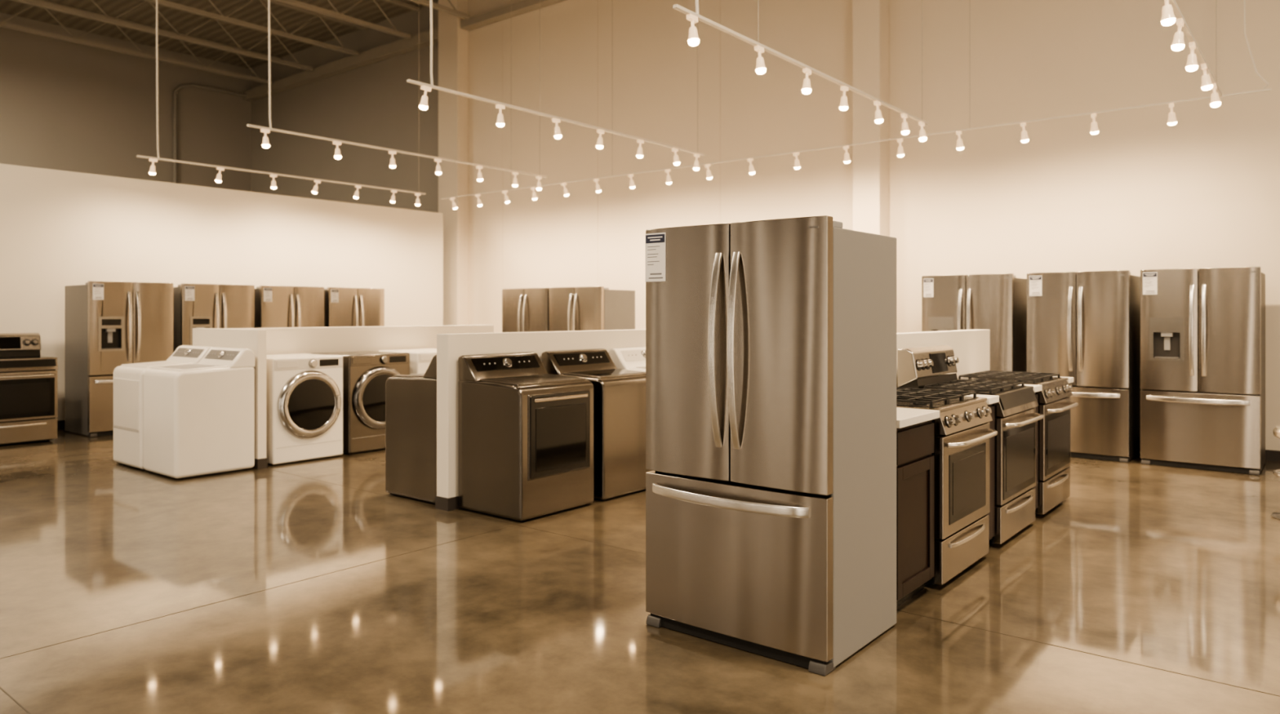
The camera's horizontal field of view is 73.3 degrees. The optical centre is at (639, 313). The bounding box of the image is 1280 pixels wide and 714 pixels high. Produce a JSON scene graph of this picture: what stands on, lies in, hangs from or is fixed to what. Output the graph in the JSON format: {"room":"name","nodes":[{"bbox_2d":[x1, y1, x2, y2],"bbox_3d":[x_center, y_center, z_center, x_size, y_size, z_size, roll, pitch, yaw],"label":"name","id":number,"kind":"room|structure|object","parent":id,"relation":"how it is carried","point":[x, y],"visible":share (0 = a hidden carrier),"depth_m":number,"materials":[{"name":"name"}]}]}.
{"room":"appliance store","nodes":[
{"label":"appliance store","id":0,"kind":"room"},
{"bbox_2d":[0,12,251,191],"bbox_3d":[-14.424,-2.200,14.133,0.200,7.200,16.300,0,0,39],"label":"wall","id":1,"kind":"structure","parent":0,"point":[65,105],"depth_m":18.08,"materials":[{"name":"paint"}]},
{"bbox_2d":[173,83,246,183],"bbox_3d":[-9.747,-1.870,19.553,0.142,6.540,1.594,0,0,42],"label":"conduit pipe","id":2,"kind":"object","parent":1,"relation":"attached to","point":[179,87],"visible":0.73,"depth_m":19.00,"materials":[{"name":"metal"}]},
{"bbox_2d":[0,0,438,68],"bbox_3d":[-4.941,-5.875,6.617,24.400,0.150,16.500,0,0,39],"label":"ceiling","id":3,"kind":"structure","parent":0,"point":[255,12],"depth_m":17.02,"materials":[{"name":"brown metal"}]},
{"bbox_2d":[0,0,280,84],"bbox_3d":[-13.212,-5.470,13.247,0.080,0.640,16.059,0,0,39],"label":"joist","id":4,"kind":"object","parent":3,"relation":"attached to","point":[2,24],"visible":0.64,"depth_m":17.07,"materials":[{"name":"beige paint"}]},
{"bbox_2d":[12,0,318,71],"bbox_3d":[-11.889,-5.470,12.180,0.080,0.640,16.059,0,0,39],"label":"joist","id":5,"kind":"object","parent":3,"relation":"attached to","point":[33,2],"visible":0.75,"depth_m":16.03,"materials":[{"name":"beige paint"}]},
{"bbox_2d":[144,0,367,56],"bbox_3d":[-10.565,-5.470,11.113,0.080,0.640,16.059,0,0,39],"label":"joist","id":6,"kind":"object","parent":3,"relation":"attached to","point":[220,17],"visible":0.99,"depth_m":15.93,"materials":[{"name":"beige paint"}]},
{"bbox_2d":[136,0,426,205],"bbox_3d":[-4.663,-3.702,11.788,0.109,4.095,4.140,0,0,39],"label":"track lighting","id":7,"kind":"object","parent":3,"relation":"hanging from","point":[152,171],"visible":1,"depth_m":10.92,"materials":[{"name":"white metal"}]},
{"bbox_2d":[277,0,419,39],"bbox_3d":[-9.242,-5.470,10.046,0.080,0.640,16.059,0,0,39],"label":"joist","id":8,"kind":"object","parent":3,"relation":"attached to","point":[298,3],"visible":1,"depth_m":15.29,"materials":[{"name":"beige paint"}]},
{"bbox_2d":[246,0,546,191],"bbox_3d":[-2.577,-3.701,10.106,0.115,4.097,4.140,0,0,39],"label":"track lighting","id":9,"kind":"object","parent":3,"relation":"hanging from","point":[265,144],"visible":1,"depth_m":9.68,"materials":[{"name":"white metal"}]},
{"bbox_2d":[409,0,470,19],"bbox_3d":[-7.918,-5.470,8.979,0.080,0.640,16.059,0,0,39],"label":"joist","id":10,"kind":"object","parent":3,"relation":"attached to","point":[426,2],"visible":1,"depth_m":14.66,"materials":[{"name":"beige paint"}]},
{"bbox_2d":[406,0,704,170],"bbox_3d":[-0.555,-3.702,8.476,0.115,4.097,4.140,0,0,39],"label":"track lighting","id":11,"kind":"object","parent":3,"relation":"hanging from","point":[423,105],"visible":1,"depth_m":8.05,"materials":[{"name":"white metal"}]},
{"bbox_2d":[672,0,928,142],"bbox_3d":[1.511,-3.702,6.810,0.112,4.097,4.140,0,0,39],"label":"track lighting","id":12,"kind":"object","parent":3,"relation":"hanging from","point":[693,40],"visible":1,"depth_m":6.46,"materials":[{"name":"white metal"}]},
{"bbox_2d":[1160,0,1222,107],"bbox_3d":[3.718,-3.702,5.801,0.109,4.097,3.900,0,0,39],"label":"track lighting","id":13,"kind":"object","parent":3,"relation":"hanging from","point":[1171,7],"visible":1,"depth_m":5.85,"materials":[{"name":"white metal"}]},
{"bbox_2d":[0,163,443,420],"bbox_3d":[-8.318,-0.165,8.922,0.150,3.130,15.450,0,0,39],"label":"wall partition","id":14,"kind":"structure","parent":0,"point":[59,229],"depth_m":11.58,"materials":[{"name":"white paint"}]},
{"bbox_2d":[57,420,64,429],"bbox_3d":[-8.254,1.350,8.870,0.015,0.100,15.450,0,0,39],"label":"baseboard","id":15,"kind":"structure","parent":14,"relation":"attached to","point":[60,424],"depth_m":10.40,"materials":[{"name":"plastic"}]},
{"bbox_2d":[192,328,266,459],"bbox_3d":[-3.903,0.775,8.144,1.300,1.250,0.080,0,0,39],"label":"wall","id":16,"kind":"structure","parent":0,"point":[255,340],"depth_m":7.75,"materials":[{"name":"white paint"}]},
{"bbox_2d":[251,457,267,469],"bbox_3d":[-3.903,1.355,8.144,1.312,0.090,0.092,0,0,39],"label":"baseboard","id":17,"kind":"structure","parent":16,"relation":"attached to","point":[260,464],"depth_m":7.72,"materials":[{"name":"plastic"}]},
{"bbox_2d":[221,324,493,355],"bbox_3d":[-2.969,0.775,9.638,0.120,1.250,3.400,0,0,39],"label":"wall","id":18,"kind":"structure","parent":0,"point":[282,340],"depth_m":9.38,"materials":[{"name":"white paint"}]},
{"bbox_2d":[436,328,645,498],"bbox_3d":[-0.239,0.775,7.566,0.130,1.250,3.720,0,0,39],"label":"wall","id":19,"kind":"structure","parent":0,"point":[450,347],"depth_m":6.18,"materials":[{"name":"white paint"}]},
{"bbox_2d":[435,495,461,511],"bbox_3d":[-0.239,1.355,7.566,0.142,0.090,3.732,0,0,39],"label":"baseboard","id":20,"kind":"structure","parent":19,"relation":"attached to","point":[441,503],"depth_m":6.11,"materials":[{"name":"plastic"}]},
{"bbox_2d":[0,428,1279,713],"bbox_3d":[-4.941,1.500,6.617,24.400,0.200,16.500,0,0,39],"label":"floor","id":21,"kind":"structure","parent":0,"point":[1176,570],"depth_m":4.08,"materials":[{"name":"concrete"}]},
{"bbox_2d":[0,687,31,713],"bbox_3d":[-2.486,1.405,3.289,16.000,0.011,0.005,0,0,39],"label":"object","id":22,"kind":"structure","parent":21,"relation":"in","point":[3,691],"depth_m":3.10,"materials":[{"name":"brown concrete"}]},
{"bbox_2d":[0,333,57,444],"bbox_3d":[-6.809,0.812,9.266,0.728,1.175,0.760,0,0,39],"label":"range","id":23,"kind":"object","parent":21,"relation":"on","point":[28,380],"visible":1,"depth_m":9.22,"materials":[{"name":"silver metal"}]},
{"bbox_2d":[0,355,57,360],"bbox_3d":[-6.848,0.494,9.297,0.628,0.018,0.760,0,0,39],"label":"cooktop","id":24,"kind":"object","parent":23,"relation":"in","point":[2,357],"depth_m":9.28,"materials":[{"name":"metal"}]},
{"bbox_2d":[64,280,173,437],"bbox_3d":[-6.183,0.520,10.238,0.861,1.760,0.900,0,0,39],"label":"refrigerator","id":25,"kind":"object","parent":21,"relation":"on","point":[108,326],"visible":0.69,"depth_m":9.91,"materials":[{"name":"metal"}]},
{"bbox_2d":[113,345,213,470],"bbox_3d":[-4.436,0.858,8.049,0.650,1.085,0.696,0,0,39],"label":"washing machine","id":26,"kind":"object","parent":21,"relation":"on","point":[128,379],"visible":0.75,"depth_m":7.79,"materials":[{"name":"white metal"}]},
{"bbox_2d":[143,346,254,479],"bbox_3d":[-3.905,0.858,7.624,0.660,1.085,0.690,0,0,39],"label":"washing machine","id":27,"kind":"object","parent":21,"relation":"on","point":[199,418],"visible":1,"depth_m":7.41,"materials":[{"name":"white metal"}]},
{"bbox_2d":[173,283,254,352],"bbox_3d":[-5.555,0.520,11.017,0.861,1.760,0.900,0,0,39],"label":"refrigerator","id":28,"kind":"object","parent":21,"relation":"on","point":[217,306],"visible":0.36,"depth_m":10.69,"materials":[{"name":"silver metal"}]},
{"bbox_2d":[254,285,324,328],"bbox_3d":[-4.934,0.520,11.788,0.861,1.760,0.900,0,0,39],"label":"refrigerator","id":29,"kind":"object","parent":21,"relation":"on","point":[275,306],"visible":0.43,"depth_m":11.49,"materials":[{"name":"grey metal"}]},
{"bbox_2d":[266,353,342,465],"bbox_3d":[-3.374,0.907,8.320,0.783,0.985,0.720,0,0,39],"label":"washer","id":30,"kind":"object","parent":21,"relation":"on","point":[304,391],"visible":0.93,"depth_m":8.04,"materials":[{"name":"white metal"}]},
{"bbox_2d":[0,491,644,659],"bbox_3d":[-1.983,1.405,4.232,0.005,0.011,16.100,0,0,39],"label":"joint","id":31,"kind":"object","parent":21,"relation":"in","point":[644,491],"depth_m":4.38,"materials":[{"name":"brown concrete"}]},
{"bbox_2d":[324,287,384,327],"bbox_3d":[-4.325,0.520,12.543,0.861,1.760,0.900,0,0,39],"label":"refrigerator","id":32,"kind":"object","parent":21,"relation":"on","point":[343,306],"visible":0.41,"depth_m":12.25,"materials":[{"name":"silver metal"}]},
{"bbox_2d":[311,351,409,454],"bbox_3d":[-2.884,0.907,8.928,0.783,0.985,0.720,0,0,39],"label":"washer","id":33,"kind":"object","parent":21,"relation":"on","point":[366,374],"visible":0.62,"depth_m":8.58,"materials":[{"name":"metal"}]},
{"bbox_2d":[378,348,436,373],"bbox_3d":[-2.376,0.907,9.558,0.783,0.985,0.720,0,0,39],"label":"washer","id":34,"kind":"object","parent":21,"relation":"on","point":[420,360],"visible":0.08,"depth_m":9.14,"materials":[{"name":"metal"}]},
{"bbox_2d":[385,355,436,503],"bbox_3d":[-1.485,0.850,6.695,0.664,1.100,0.720,0,0,39],"label":"washing machine","id":35,"kind":"object","parent":21,"relation":"on","point":[411,399],"visible":0.23,"depth_m":6.41,"materials":[{"name":"metal"}]},
{"bbox_2d":[502,288,548,332],"bbox_3d":[-1.399,0.530,12.071,0.900,1.740,0.761,0,0,39],"label":"refrigerator","id":36,"kind":"object","parent":21,"relation":"on","point":[523,309],"visible":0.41,"depth_m":11.79,"materials":[{"name":"metal"}]},
{"bbox_2d":[457,351,594,521],"bbox_3d":[-0.805,0.850,6.185,0.690,1.100,0.735,0,0,39],"label":"dryer","id":37,"kind":"object","parent":21,"relation":"on","point":[526,433],"visible":1,"depth_m":5.95,"materials":[{"name":"metal"}]},
{"bbox_2d":[548,286,635,331],"bbox_3d":[-0.663,0.530,11.478,0.940,1.740,0.761,0,0,39],"label":"refrigerator","id":38,"kind":"object","parent":21,"relation":"on","point":[583,308],"visible":0.41,"depth_m":11.20,"materials":[{"name":"metal"}]},
{"bbox_2d":[541,348,652,501],"bbox_3d":[-0.301,0.850,6.832,0.664,1.100,0.720,0,0,39],"label":"washing machine","id":39,"kind":"object","parent":21,"relation":"on","point":[620,394],"visible":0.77,"depth_m":6.55,"materials":[{"name":"metal"}]},
{"bbox_2d":[608,346,645,371],"bbox_3d":[0.202,0.850,7.455,0.664,1.100,0.700,0,0,39],"label":"washing machine","id":40,"kind":"object","parent":21,"relation":"on","point":[633,358],"visible":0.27,"depth_m":7.38,"materials":[{"name":"white metal"}]},
{"bbox_2d":[644,215,896,676],"bbox_3d":[0.567,0.512,3.829,0.894,1.776,0.761,0,0,39],"label":"refrigerator","id":41,"kind":"object","parent":21,"relation":"on","point":[771,344],"visible":1,"depth_m":3.54,"materials":[{"name":"grey metal"}]},
{"bbox_2d":[647,245,662,279],"bbox_3d":[0.068,-0.225,3.818,0.086,0.144,0.002,0,0,39],"label":"print","id":42,"kind":"object","parent":41,"relation":"attached to","point":[655,253],"depth_m":3.82,"materials":[{"name":"grey paper"}]},
{"bbox_2d":[266,468,1279,697],"bbox_3d":[-0.660,1.405,5.554,16.000,0.011,0.005,0,0,39],"label":"joint","id":43,"kind":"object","parent":21,"relation":"in","point":[266,468],"depth_m":3.78,"materials":[{"name":"brown concrete"}]},
{"bbox_2d":[896,420,934,608],"bbox_3d":[1.102,0.964,4.307,0.580,0.872,0.506,0,0,39],"label":"base cabinet","id":44,"kind":"object","parent":21,"relation":"on","point":[915,463],"visible":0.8,"depth_m":4.13,"materials":[{"name":"brown wood"}]},
{"bbox_2d":[896,407,939,428],"bbox_3d":[1.063,0.507,4.338,0.720,0.039,0.508,0,0,39],"label":"countertop","id":45,"kind":"structure","parent":44,"relation":"on","point":[905,417],"depth_m":4.15,"materials":[{"name":"white stone"}]},
{"bbox_2d":[896,387,997,585],"bbox_3d":[1.544,0.925,4.793,0.728,0.949,0.760,0,0,39],"label":"range","id":46,"kind":"object","parent":21,"relation":"on","point":[962,433],"visible":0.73,"depth_m":4.54,"materials":[{"name":"silver metal"}]},
{"bbox_2d":[896,397,986,413],"bbox_3d":[1.505,0.494,4.824,0.628,0.018,0.760,0,0,39],"label":"cooktop","id":47,"kind":"object","parent":46,"relation":"in","point":[957,405],"depth_m":4.57,"materials":[{"name":"metal"}]},
{"bbox_2d":[897,345,1044,545],"bbox_3d":[2.159,0.812,5.556,0.728,1.175,0.760,0,0,39],"label":"range","id":48,"kind":"object","parent":21,"relation":"on","point":[931,367],"visible":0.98,"depth_m":5.42,"materials":[{"name":"silver metal"}]},
{"bbox_2d":[976,386,1033,397],"bbox_3d":[2.120,0.494,5.587,0.628,0.018,0.760,0,0,39],"label":"cooktop","id":49,"kind":"object","parent":48,"relation":"in","point":[1007,391],"depth_m":5.34,"materials":[{"name":"black metal"}]},
{"bbox_2d":[921,273,1026,372],"bbox_3d":[3.613,0.500,9.238,0.930,1.800,0.841,0,0,39],"label":"refrigerator","id":50,"kind":"object","parent":21,"relation":"on","point":[997,304],"visible":0.37,"depth_m":8.89,"materials":[{"name":"grey metal"}]},
{"bbox_2d":[924,283,932,296],"bbox_3d":[3.085,-0.249,9.200,0.080,0.134,0.002,0,0,39],"label":"print","id":51,"kind":"object","parent":50,"relation":"attached to","point":[928,286],"depth_m":9.20,"materials":[{"name":"grey paper"}]},
{"bbox_2d":[986,404,994,540],"bbox_3d":[1.821,0.964,5.202,0.576,0.872,0.181,0,0,39],"label":"base cabinet","id":52,"kind":"object","parent":21,"relation":"on","point":[991,514],"visible":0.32,"depth_m":5.05,"materials":[{"name":"brown wood"}]},
{"bbox_2d":[964,394,999,404],"bbox_3d":[1.784,0.507,5.232,0.720,0.039,0.183,0,0,39],"label":"countertop","id":53,"kind":"structure","parent":52,"relation":"on","point":[991,399],"depth_m":5.02,"materials":[{"name":"white stone"}]},
{"bbox_2d":[957,370,1078,515],"bbox_3d":[2.761,0.925,6.303,0.728,0.949,0.760,0,0,39],"label":"range","id":54,"kind":"object","parent":21,"relation":"on","point":[1055,403],"visible":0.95,"depth_m":6.08,"materials":[{"name":"silver metal"}]},
{"bbox_2d":[960,377,1068,386],"bbox_3d":[2.723,0.494,6.334,0.628,0.018,0.760,0,0,39],"label":"cooktop","id":55,"kind":"object","parent":54,"relation":"in","point":[1046,381],"depth_m":6.12,"materials":[{"name":"metal"}]},
{"bbox_2d":[1034,392,1038,510],"bbox_3d":[2.428,0.964,5.955,0.576,0.872,0.166,0,0,39],"label":"base cabinet","id":56,"kind":"object","parent":21,"relation":"on","point":[1036,487],"visible":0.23,"depth_m":5.82,"materials":[{"name":"brown wood"}]},
{"bbox_2d":[1019,384,1042,392],"bbox_3d":[2.391,0.507,5.985,0.720,0.039,0.168,0,0,39],"label":"countertop","id":57,"kind":"structure","parent":56,"relation":"on","point":[1036,388],"depth_m":5.77,"materials":[{"name":"white stone"}]},
{"bbox_2d":[1026,270,1142,462],"bbox_3d":[4.431,0.500,8.579,0.900,1.800,0.841,0,0,39],"label":"refrigerator","id":58,"kind":"object","parent":21,"relation":"on","point":[1084,326],"visible":0.77,"depth_m":8.23,"materials":[{"name":"grey metal"}]},
{"bbox_2d":[1140,266,1265,475],"bbox_3d":[5.205,0.500,7.954,0.905,1.800,0.841,0,0,39],"label":"refrigerator","id":59,"kind":"object","parent":21,"relation":"on","point":[1202,331],"visible":1,"depth_m":7.66,"materials":[{"name":"grey metal"}]},
{"bbox_2d":[1144,281,1154,291],"bbox_3d":[4.688,-0.251,7.907,0.087,0.137,0.002,0,0,39],"label":"print","id":60,"kind":"object","parent":59,"relation":"attached to","point":[1148,286],"depth_m":7.91,"materials":[{"name":"grey paper"}]},
{"bbox_2d":[1271,425,1279,520],"bbox_3d":[4.520,1.085,5.797,0.430,0.630,0.430,0,0,39],"label":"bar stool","id":61,"kind":"object","parent":21,"relation":"on","point":[1276,430],"visible":1,"depth_m":5.86,"materials":[{"name":"silver metal"}]},
{"bbox_3d":[3.017,0.964,6.685,0.576,0.872,0.121,0,0,39],"label":"base cabinet","id":62,"kind":"object","parent":21,"relation":"on","visible":0},
{"bbox_2d":[1053,376,1073,383],"bbox_3d":[2.979,0.507,6.715,0.720,0.039,0.123,0,0,39],"label":"countertop","id":63,"kind":"structure","parent":62,"relation":"on","point":[1070,379],"depth_m":6.50,"materials":[{"name":"white stone"}]},
{"bbox_2d":[251,0,1279,450],"bbox_3d":[0.174,-2.200,12.962,24.400,7.200,0.200,0,0,39],"label":"wall","id":64,"kind":"structure","parent":0,"point":[1143,192],"depth_m":11.06,"materials":[{"name":"beige paint"}]},
{"bbox_2d":[242,26,438,101],"bbox_3d":[-6.444,-5.120,18.034,7.330,0.200,0.190,0,0,39],"label":"ceiling beam","id":65,"kind":"structure","parent":64,"relation":"attached to","point":[420,40],"depth_m":17.56,"materials":[{"name":"metal"}]},
{"bbox_2d":[438,0,468,325],"bbox_3d":[-3.373,-2.200,15.533,0.550,7.200,0.250,0,0,39],"label":"column","id":66,"kind":"structure","parent":64,"relation":"attached to","point":[453,41],"depth_m":15.39,"materials":[{"name":"beige paint"}]},
{"bbox_2d":[440,185,537,209],"label":"track lighting","id":67,"kind":"object","parent":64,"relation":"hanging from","point":[534,195],"depth_m":13.13,"materials":[{"name":"white metal"}]},
{"bbox_2d":[502,24,502,288],"bbox_3d":[-2.377,-1.800,14.887,0.012,6.400,0.003,0,0,39],"label":"trim","id":68,"kind":"structure","parent":64,"relation":"attached to","point":[502,24],"depth_m":14.89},
{"bbox_2d":[460,0,564,31],"bbox_3d":[3.202,-5.135,10.257,16.290,0.130,0.190,0,0,39],"label":"trim","id":69,"kind":"structure","parent":64,"relation":"attached to","point":[522,6],"depth_m":14.63,"materials":[{"name":"beige paint"}]},
{"bbox_2d":[597,0,598,286],"bbox_3d":[-0.664,-1.800,13.507,0.012,6.400,0.003,0,0,39],"label":"trim","id":70,"kind":"structure","parent":64,"relation":"attached to","point":[597,0],"depth_m":13.50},
{"bbox_2d":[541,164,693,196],"label":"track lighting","id":71,"kind":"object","parent":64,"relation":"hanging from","point":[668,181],"depth_m":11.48,"materials":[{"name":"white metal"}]},
{"bbox_2d":[720,0,720,223],"bbox_3d":[1.127,-1.800,12.063,0.012,6.400,0.003,0,0,39],"label":"trim","id":72,"kind":"structure","parent":64,"relation":"attached to","point":[720,0],"depth_m":12.06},
{"bbox_2d":[698,134,919,179],"label":"track lighting","id":73,"kind":"object","parent":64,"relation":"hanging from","point":[900,153],"depth_m":9.85,"materials":[{"name":"white metal"}]},
{"bbox_2d":[853,0,889,236],"bbox_3d":[2.823,-2.200,10.505,0.350,7.200,0.300,0,0,39],"label":"column","id":74,"kind":"structure","parent":64,"relation":"attached to","point":[871,18],"depth_m":10.39,"materials":[{"name":"beige paint"}]},
{"bbox_2d":[925,0,1210,150],"label":"track lighting","id":75,"kind":"object","parent":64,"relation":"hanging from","point":[1094,127],"depth_m":8.12,"materials":[{"name":"white metal"}]},
{"bbox_2d":[1218,0,1271,97],"label":"cable","id":76,"kind":"object","parent":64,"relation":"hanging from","point":[1244,1],"depth_m":7.22,"materials":[{"name":"white metal"}]},
{"bbox_2d":[1265,449,1279,462],"bbox_3d":[3.185,1.350,10.396,16.090,0.100,0.015,0,0,39],"label":"baseboard","id":77,"kind":"structure","parent":64,"relation":"attached to","point":[1270,455],"depth_m":8.13,"materials":[{"name":"plastic"}]},
{"bbox_2d":[896,329,989,387],"bbox_3d":[1.775,0.770,5.923,0.130,1.260,3.650,0,0,39],"label":"wall","id":78,"kind":"structure","parent":0,"point":[971,347],"depth_m":6.74,"materials":[{"name":"white paint"}]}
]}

